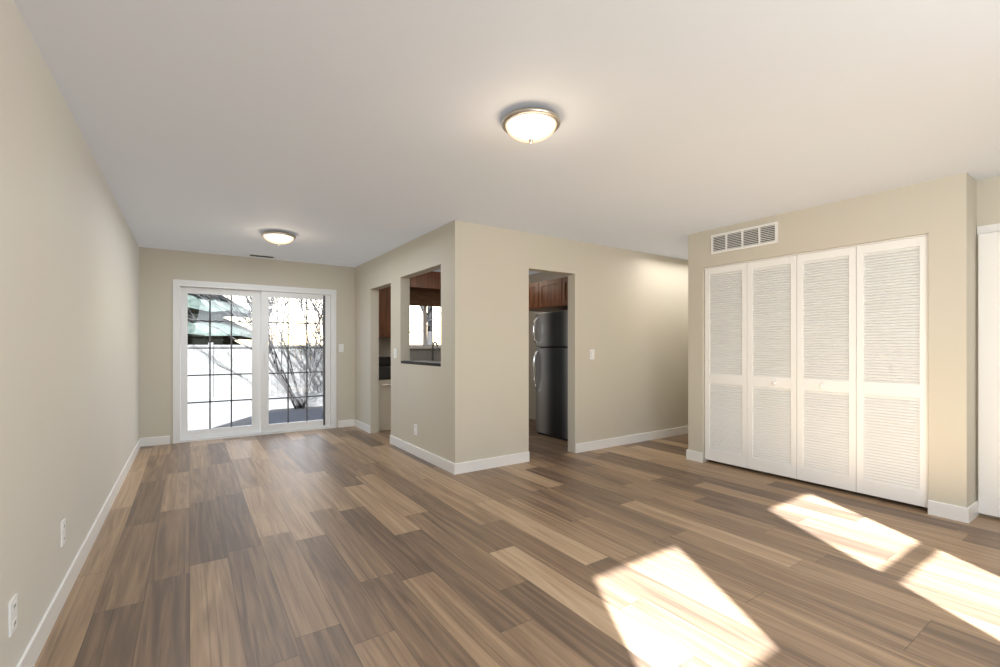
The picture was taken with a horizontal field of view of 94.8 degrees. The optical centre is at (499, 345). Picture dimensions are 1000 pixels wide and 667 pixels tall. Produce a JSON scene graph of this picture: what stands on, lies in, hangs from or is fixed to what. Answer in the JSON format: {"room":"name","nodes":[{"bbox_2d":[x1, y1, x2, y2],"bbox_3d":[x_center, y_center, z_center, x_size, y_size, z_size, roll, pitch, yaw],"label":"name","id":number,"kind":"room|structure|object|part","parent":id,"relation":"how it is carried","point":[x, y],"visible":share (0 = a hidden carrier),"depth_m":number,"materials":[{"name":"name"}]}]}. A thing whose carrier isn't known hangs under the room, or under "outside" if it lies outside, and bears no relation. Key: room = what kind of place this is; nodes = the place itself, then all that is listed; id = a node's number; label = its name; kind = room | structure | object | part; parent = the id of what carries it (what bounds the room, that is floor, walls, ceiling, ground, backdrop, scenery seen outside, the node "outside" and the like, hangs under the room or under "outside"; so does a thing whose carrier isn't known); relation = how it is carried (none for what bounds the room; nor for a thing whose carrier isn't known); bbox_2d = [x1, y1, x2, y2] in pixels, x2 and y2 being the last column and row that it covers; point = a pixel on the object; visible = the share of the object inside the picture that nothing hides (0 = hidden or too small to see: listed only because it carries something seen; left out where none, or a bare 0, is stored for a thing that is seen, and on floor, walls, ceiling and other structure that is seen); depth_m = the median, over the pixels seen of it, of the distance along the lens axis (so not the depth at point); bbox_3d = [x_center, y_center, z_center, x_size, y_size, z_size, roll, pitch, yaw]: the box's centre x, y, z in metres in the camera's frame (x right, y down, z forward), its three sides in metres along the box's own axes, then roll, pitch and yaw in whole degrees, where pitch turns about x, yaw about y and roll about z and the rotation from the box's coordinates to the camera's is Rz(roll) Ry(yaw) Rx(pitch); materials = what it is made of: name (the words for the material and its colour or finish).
{"room":"empty living room","nodes":[
{"label":"empty living room","id":0,"kind":"room"},
{"bbox_2d":[0,0,138,666],"bbox_3d":[-2.245,0.010,2.237,0.200,2.440,8.420,0,0,-34],"label":"wall","id":1,"kind":"structure","parent":0,"point":[69,342],"depth_m":2.05,"materials":[{"name":"beige paint"}]},
{"bbox_2d":[8,594,16,637],"bbox_3d":[-1.683,0.930,1.591,0.008,0.116,0.072,0,0,-34],"label":"electrical outlet","id":2,"kind":"object","parent":1,"relation":"attached to","point":[12,615],"visible":0.98,"depth_m":1.58,"materials":[{"name":"white plastic"}]},
{"bbox_2d":[61,518,65,546],"bbox_3d":[-2.108,0.900,2.221,0.008,0.116,0.072,0,0,-34],"label":"electrical outlet","id":3,"kind":"object","parent":1,"relation":"attached to","point":[63,531],"visible":1,"depth_m":2.21,"materials":[{"name":"white plastic"}]},
{"bbox_2d":[15,438,140,666],"bbox_3d":[-2.128,1.177,2.256,0.014,0.105,8.120,0,0,-34],"label":"baseboard","id":4,"kind":"structure","parent":1,"relation":"attached to","point":[34,647],"depth_m":2.27,"materials":[{"name":"white wood"}]},
{"bbox_2d":[139,247,439,443],"bbox_3d":[-1.264,0.010,7.856,7.710,2.440,0.200,0,0,-34],"label":"wall","id":5,"kind":"structure","parent":0,"point":[160,270],"depth_m":5.91,"materials":[{"name":"beige paint"}]},
{"bbox_2d":[141,436,169,446],"bbox_3d":[-4.268,1.177,5.701,0.291,0.105,0.014,0,0,-34],"label":"baseboard","id":6,"kind":"structure","parent":5,"relation":"attached to","point":[153,441],"depth_m":5.70,"materials":[{"name":"white wood"}]},
{"bbox_2d":[173,279,335,443],"bbox_3d":[-3.332,0.194,6.415,2.004,2.072,0.158,0,0,-34],"label":"door frame","id":7,"kind":"structure","parent":5,"relation":"attached to","point":[177,284],"depth_m":6.17,"materials":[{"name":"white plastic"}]},
{"bbox_2d":[181,287,329,438],"bbox_3d":[-3.335,0.218,6.420,1.846,1.959,0.102,0,0,-34],"label":"door","id":8,"kind":"structure","parent":5,"relation":"in","point":[255,426],"depth_m":6.39,"materials":[{"name":"white plastic"}]},
{"bbox_2d":[339,344,343,351],"bbox_3d":[-2.403,0.030,6.961,0.072,0.116,0.010,0,0,-34],"label":"light switch","id":9,"kind":"object","parent":5,"relation":"attached to","point":[341,347],"visible":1,"depth_m":6.96,"materials":[{"name":"white plastic"}]},
{"bbox_2d":[338,419,353,427],"bbox_3d":[-2.334,1.177,7.005,0.255,0.105,0.014,0,0,-34],"label":"baseboard","id":10,"kind":"structure","parent":5,"relation":"attached to","point":[345,423],"depth_m":6.99,"materials":[{"name":"white wood"}]},
{"bbox_2d":[379,286,390,337],"bbox_3d":[-1.814,-0.530,7.153,0.528,0.800,0.346,0,0,-34],"label":"upper cabinet","id":11,"kind":"object","parent":5,"relation":"attached to","point":[384,312],"visible":0.17,"depth_m":7.00,"materials":[{"name":"brown wood"}]},
{"bbox_2d":[410,305,440,346],"bbox_3d":[-1.276,-0.350,7.812,1.020,0.740,0.100,0,0,-34],"label":"window","id":12,"kind":"structure","parent":5,"relation":"in","point":[425,318],"depth_m":7.79,"materials":[{"name":"white plastic"}]},
{"bbox_2d":[410,349,440,360],"bbox_3d":[-0.774,0.188,8.057,1.828,0.256,0.012,0,0,-34],"label":"backsplash","id":13,"kind":"structure","parent":5,"relation":"attached to","point":[420,354],"depth_m":7.72,"materials":[{"name":"grey"}]},
{"bbox_2d":[410,271,440,290],"bbox_3d":[-0.980,-1.070,7.721,2.546,0.276,0.338,0,0,-34],"label":"cabinet","id":14,"kind":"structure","parent":5,"relation":"attached to","point":[430,281],"depth_m":7.41,"materials":[{"name":"brown wood"}]},
{"bbox_2d":[410,347,440,348],"bbox_3d":[-1.229,0.036,7.741,1.080,0.028,0.070,0,0,-34],"label":"sill","id":15,"kind":"structure","parent":5,"relation":"attached to","point":[424,347],"depth_m":7.67,"materials":[{"name":"white"}]},
{"bbox_2d":[410,289,440,306],"bbox_3d":[-1.220,-0.800,7.728,1.080,0.260,0.057,0,0,-34],"label":"shade valance","id":16,"kind":"object","parent":5,"relation":"attached to","point":[425,298],"visible":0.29,"depth_m":7.68,"materials":[{"name":"brown wood"}]},
{"bbox_2d":[355,223,448,460],"bbox_3d":[-1.316,0.010,5.831,0.120,2.440,3.100,0,0,-34],"label":"wall","id":17,"kind":"structure","parent":0,"point":[420,396],"depth_m":5.56,"materials":[{"name":"beige paint"}]},
{"bbox_2d":[354,419,369,432],"bbox_3d":[-2.030,1.177,6.770,0.014,0.105,0.716,0,0,-34],"label":"baseboard","id":18,"kind":"structure","parent":17,"relation":"attached to","point":[362,426],"depth_m":6.73,"materials":[{"name":"white wood"}]},
{"bbox_2d":[414,424,416,434],"bbox_3d":[-0.950,0.940,5.173,0.008,0.116,0.072,0,0,-34],"label":"outlet","id":19,"kind":"object","parent":17,"relation":"attached to","point":[415,429],"visible":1,"depth_m":5.17,"materials":[{"name":"white plastic"}]},
{"bbox_2d":[401,360,440,366],"bbox_3d":[-0.759,0.194,5.206,0.336,0.032,1.070,0,0,-34],"label":"sill","id":20,"kind":"structure","parent":17,"relation":"on","point":[427,362],"depth_m":5.17,"materials":[{"name":"grey stone"}]},
{"bbox_2d":[390,435,454,473],"bbox_3d":[-0.913,1.177,5.114,0.014,0.105,1.700,0,0,-34],"label":"baseboard","id":21,"kind":"structure","parent":17,"relation":"attached to","point":[438,461],"depth_m":4.95,"materials":[{"name":"white wood"}]},
{"bbox_2d":[14,0,999,274],"bbox_3d":[0.951,-1.285,4.393,7.910,0.150,8.420,0,0,-34],"label":"ceiling","id":22,"kind":"structure","parent":0,"point":[344,132],"depth_m":2.36,"materials":[{"name":"paint"}]},
{"bbox_2d":[248,254,275,257],"bbox_3d":[-3.195,-1.205,6.168,0.320,0.009,0.140,0,0,-34],"label":"ceiling vent","id":23,"kind":"object","parent":22,"relation":"in","point":[257,255],"visible":1,"depth_m":6.17,"materials":[{"name":"white metal"}]},
{"bbox_2d":[261,230,295,243],"bbox_3d":[-2.370,-1.153,4.927,0.343,0.115,0.343,0,0,-34],"label":"ceiling light","id":24,"kind":"object","parent":22,"relation":"attached to","point":[278,232],"depth_m":4.83,"materials":[{"name":"white glass"}]},
{"bbox_3d":[-2.370,-1.134,4.927,0.297,0.078,0.297,0,0,-34],"label":"ceiling light shade","id":25,"kind":"part","parent":24,"relation":"part of","materials":[{"name":"white glass"}]},
{"bbox_2d":[502,107,560,142],"bbox_3d":[0.164,-1.153,2.439,0.312,0.115,0.312,0,0,-34],"label":"ceiling light","id":26,"kind":"object","parent":22,"relation":"attached to","point":[530,110],"depth_m":2.36,"materials":[{"name":"white glass"}]},
{"bbox_3d":[0.164,-1.134,2.439,0.270,0.078,0.270,0,0,-34],"label":"ceiling light shade","id":27,"kind":"part","parent":26,"relation":"part of","materials":[{"name":"white glass"}]},
{"bbox_2d":[34,418,999,666],"bbox_3d":[0.951,1.290,4.393,7.910,0.120,8.420,0,0,-34],"label":"floor","id":28,"kind":"structure","parent":0,"point":[352,546],"depth_m":2.57,"materials":[{"name":"brown wood"}]},
{"bbox_2d":[379,379,390,430],"bbox_3d":[-1.649,0.860,7.078,0.709,0.740,0.620,0,0,-34],"label":"range","id":29,"kind":"object","parent":28,"relation":"on","point":[384,407],"visible":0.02,"depth_m":6.68,"materials":[{"name":"beige metal"}]},
{"bbox_2d":[379,357,390,379],"bbox_3d":[-1.647,0.330,7.074,0.709,0.319,0.630,0,0,-34],"label":"range","id":30,"kind":"object","parent":29,"relation":"on","point":[384,372],"depth_m":6.72,"materials":[{"name":"black metal"}]},
{"bbox_3d":[-1.803,0.237,7.306,0.709,0.134,0.070,0,0,-34],"label":"kitchen range back","id":31,"kind":"part","parent":30,"relation":"part of","materials":[{"name":"black metal"}]},
{"bbox_3d":[1.029,0.382,6.333,0.650,1.672,0.742,0,0,-34],"label":"fridge","id":32,"kind":"object","parent":28,"relation":"on","visible":0},
{"bbox_2d":[533,348,567,438],"bbox_3d":[0.691,0.611,6.105,0.155,1.169,0.750,0,0,-34],"label":"door","id":33,"kind":"structure","parent":32,"relation":"attached to","point":[552,392],"depth_m":6.14,"materials":[{"name":"silver metal"}]},
{"bbox_3d":[0.492,0.344,6.351,0.101,0.575,0.030,0,0,-34],"label":"fridge handle","id":34,"kind":"part","parent":33,"relation":"part of","materials":[{"name":"silver metal"}]},
{"bbox_2d":[533,310,567,346],"bbox_3d":[0.691,-0.223,6.105,0.155,0.474,0.750,0,0,-34],"label":"door","id":35,"kind":"structure","parent":32,"relation":"attached to","point":[551,329],"depth_m":6.14,"materials":[{"name":"silver metal"}]},
{"bbox_3d":[0.491,-0.209,6.351,0.099,0.387,0.030,0,0,-34],"label":"fridge handle","id":36,"kind":"part","parent":35,"relation":"part of","materials":[{"name":"silver metal"}]},
{"bbox_2d":[538,432,567,440],"bbox_3d":[0.747,1.213,6.143,0.028,0.026,0.730,0,0,-34],"label":"toe kick","id":37,"kind":"object","parent":32,"relation":"attached to","point":[552,436],"visible":0.38,"depth_m":6.17,"materials":[{"name":"grey"}]},
{"bbox_2d":[529,272,567,419],"bbox_3d":[0.898,0.010,7.324,0.120,2.440,3.100,0,0,-34],"label":"wall","id":38,"kind":"structure","parent":0,"point":[538,277],"depth_m":7.74,"materials":[{"name":"beige paint"}]},
{"bbox_2d":[529,277,567,311],"bbox_3d":[0.991,-0.705,6.381,0.776,0.370,1.428,0,0,-34],"label":"upper cabinet","id":39,"kind":"object","parent":38,"relation":"attached to","point":[549,295],"visible":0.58,"depth_m":6.22,"materials":[{"name":"brown wood"}]},
{"bbox_2d":[449,220,687,462],"bbox_3d":[1.562,0.010,5.830,4.890,2.440,0.120,0,0,-34],"label":"wall","id":40,"kind":"structure","parent":0,"point":[628,317],"depth_m":5.31,"materials":[{"name":"beige paint"}]},
{"bbox_2d":[454,452,528,474],"bbox_3d":[-0.065,1.177,4.652,0.904,0.105,0.014,0,0,-34],"label":"baseboard","id":41,"kind":"structure","parent":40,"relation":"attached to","point":[483,464],"depth_m":4.62,"materials":[{"name":"white wood"}]},
{"bbox_2d":[590,350,593,358],"bbox_3d":[1.089,0.100,5.432,0.072,0.116,0.010,0,0,-34],"label":"switch","id":42,"kind":"object","parent":40,"relation":"attached to","point":[591,354],"visible":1,"depth_m":5.43,"materials":[{"name":"white plastic"}]},
{"bbox_2d":[575,426,687,452],"bbox_3d":[2.246,1.177,6.211,3.330,0.105,0.014,0,0,-34],"label":"baseboard","id":43,"kind":"structure","parent":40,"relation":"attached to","point":[606,443],"depth_m":5.78,"materials":[{"name":"white wood"}]},
{"bbox_2d":[688,172,970,507],"bbox_3d":[2.699,0.010,4.136,0.120,2.440,2.160,0,0,-34],"label":"wall","id":44,"kind":"structure","parent":0,"point":[938,211],"depth_m":3.36,"materials":[{"name":"beige paint"}]},
{"bbox_2d":[687,450,702,462],"bbox_3d":[2.087,1.177,4.923,0.014,0.105,0.170,0,0,-34],"label":"baseboard","id":45,"kind":"structure","parent":44,"relation":"attached to","point":[694,456],"depth_m":4.91,"materials":[{"name":"white wood"}]},
{"bbox_2d":[711,221,777,253],"bbox_3d":[2.373,-1.048,4.501,0.013,0.195,0.650,0,0,-34],"label":"air vent","id":46,"kind":"object","parent":44,"relation":"in","point":[756,236],"visible":1,"depth_m":4.47,"materials":[{"name":"white metal"}]},
{"bbox_2d":[704,234,927,268],"bbox_3d":[2.680,-0.823,4.141,0.045,0.011,1.784,0,0,-34],"label":"door track","id":47,"kind":"object","parent":44,"relation":"attached to","point":[822,250],"visible":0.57,"depth_m":3.94,"materials":[{"name":"white wood"}]},
{"bbox_2d":[705,263,746,467],"bbox_3d":[2.305,0.190,4.693,0.030,2.010,0.440,0,0,-34],"label":"closet door","id":48,"kind":"structure","parent":47,"relation":"hanging from","point":[726,364],"depth_m":4.68,"materials":[{"name":"white wood"}]},
{"bbox_2d":[747,255,796,478],"bbox_3d":[2.553,0.190,4.324,0.030,2.010,0.440,0,0,-34],"label":"closet door","id":49,"kind":"structure","parent":47,"relation":"hanging from","point":[771,358],"depth_m":4.31,"materials":[{"name":"white wood"}]},
{"bbox_2d":[797,246,855,491],"bbox_3d":[2.802,0.190,3.956,0.030,2.010,0.440,0,0,-34],"label":"closet door","id":50,"kind":"structure","parent":47,"relation":"hanging from","point":[826,358],"depth_m":3.94,"materials":[{"name":"white wood"}]},
{"bbox_2d":[856,236,927,507],"bbox_3d":[3.050,0.190,3.587,0.030,2.010,0.440,0,0,-34],"label":"closet door","id":51,"kind":"structure","parent":47,"relation":"hanging from","point":[891,370],"depth_m":3.57,"materials":[{"name":"white wood"}]},
{"bbox_2d":[928,500,965,522],"bbox_3d":[3.191,1.177,3.286,0.014,0.105,0.200,0,0,-34],"label":"baseboard","id":52,"kind":"structure","parent":44,"relation":"attached to","point":[948,511],"depth_m":3.28,"materials":[{"name":"white wood"}]},
{"bbox_2d":[971,176,976,503],"bbox_3d":[3.605,0.010,3.517,0.690,2.440,0.120,0,0,-34],"label":"wall","id":53,"kind":"structure","parent":0,"point":[973,340],"depth_m":3.31,"materials":[{"name":"beige paint"}]},
{"bbox_2d":[966,500,978,522],"bbox_3d":[3.367,1.177,3.276,0.294,0.105,0.014,0,0,-34],"label":"baseboard","id":54,"kind":"structure","parent":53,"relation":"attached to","point":[972,513],"depth_m":3.24,"materials":[{"name":"white wood"}]},
{"bbox_2d":[977,176,999,518],"bbox_3d":[4.049,0.010,2.635,0.120,2.440,1.840,0,0,-34],"label":"wall","id":55,"kind":"structure","parent":0,"point":[988,201],"depth_m":3.33,"materials":[{"name":"beige paint"}]},
{"bbox_2d":[977,223,999,233],"bbox_3d":[3.845,0.180,2.819,0.012,2.100,1.295,0,0,-34],"label":"door frame","id":56,"kind":"structure","parent":55,"relation":"attached to","point":[988,228],"depth_m":3.31,"materials":[{"name":"white wood"}]},
{"bbox_2d":[978,231,999,516],"bbox_3d":[3.819,0.200,2.833,0.031,2.020,1.226,0,0,-34],"label":"panel","id":57,"kind":"object","parent":55,"relation":"attached to","point":[988,373],"visible":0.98,"depth_m":3.29,"materials":[{"name":"white wood"}]},
{"label":"outside","id":58,"kind":"structure","parent":0,"visible":0},
{"bbox_2d":[180,361,322,438],"bbox_3d":[-1.398,1.445,2.073,80.000,0.170,85.000,0,0,-34],"label":"ground","id":59,"kind":"structure","parent":58,"point":[220,420],"depth_m":9.93,"materials":[{"name":"white snow"}]},
{"bbox_2d":[180,288,251,364],"bbox_3d":[-10.343,-3.336,14.359,6.159,9.411,5.942,0,0,-34],"label":"tree","id":60,"kind":"object","parent":59,"relation":"on","point":[202,331],"depth_m":13.62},
{"bbox_2d":[180,343,322,399],"bbox_3d":[-7.134,0.635,12.365,30.000,1.450,0.120,0,0,-34],"label":"fence","id":61,"kind":"object","parent":59,"relation":"on","point":[243,363],"depth_m":12.34,"materials":[{"name":"grey"}]},
{"bbox_2d":[180,287,322,408],"bbox_3d":[-5.048,-1.171,9.971,5.753,5.093,6.662,0,0,-34],"label":"tree","id":62,"kind":"object","parent":59,"relation":"on","point":[283,383],"depth_m":9.90,"materials":[{"name":"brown plant"}]},
{"bbox_2d":[269,408,322,423],"bbox_3d":[-2.940,1.310,8.294,2.400,0.100,2.360,0,0,-34],"label":"patio","id":63,"kind":"structure","parent":59,"relation":"on","point":[277,417],"depth_m":8.22,"materials":[{"name":"grey concrete"}]},
{"bbox_2d":[239,297,440,375],"bbox_3d":[-3.746,-1.278,11.051,6.153,5.314,6.830,0,0,-34],"label":"tree","id":64,"kind":"object","parent":59,"relation":"on","point":[317,331],"depth_m":11.59,"materials":[{"name":"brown plant"}]},
{"bbox_2d":[420,306,432,344],"bbox_3d":[-3.163,-2.993,20.395,6.636,8.727,7.504,0,0,-34],"label":"tree","id":65,"kind":"object","parent":59,"relation":"on","point":[429,317],"depth_m":20.67,"materials":[{"name":"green plant"}]},
{"bbox_3d":[-1.115,0.288,7.607,0.056,0.060,0.056,0,0,-34],"label":"faucet","id":66,"kind":"object","parent":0,"visible":0},
{"bbox_2d":[432,342,438,360],"bbox_3d":[-1.062,0.098,7.529,0.030,0.343,0.218,0,0,-34],"label":"faucet","id":67,"kind":"object","parent":66,"relation":"attached to","point":[433,349],"visible":0.96,"depth_m":7.59,"materials":[{"name":"silver metal"}]}
]}

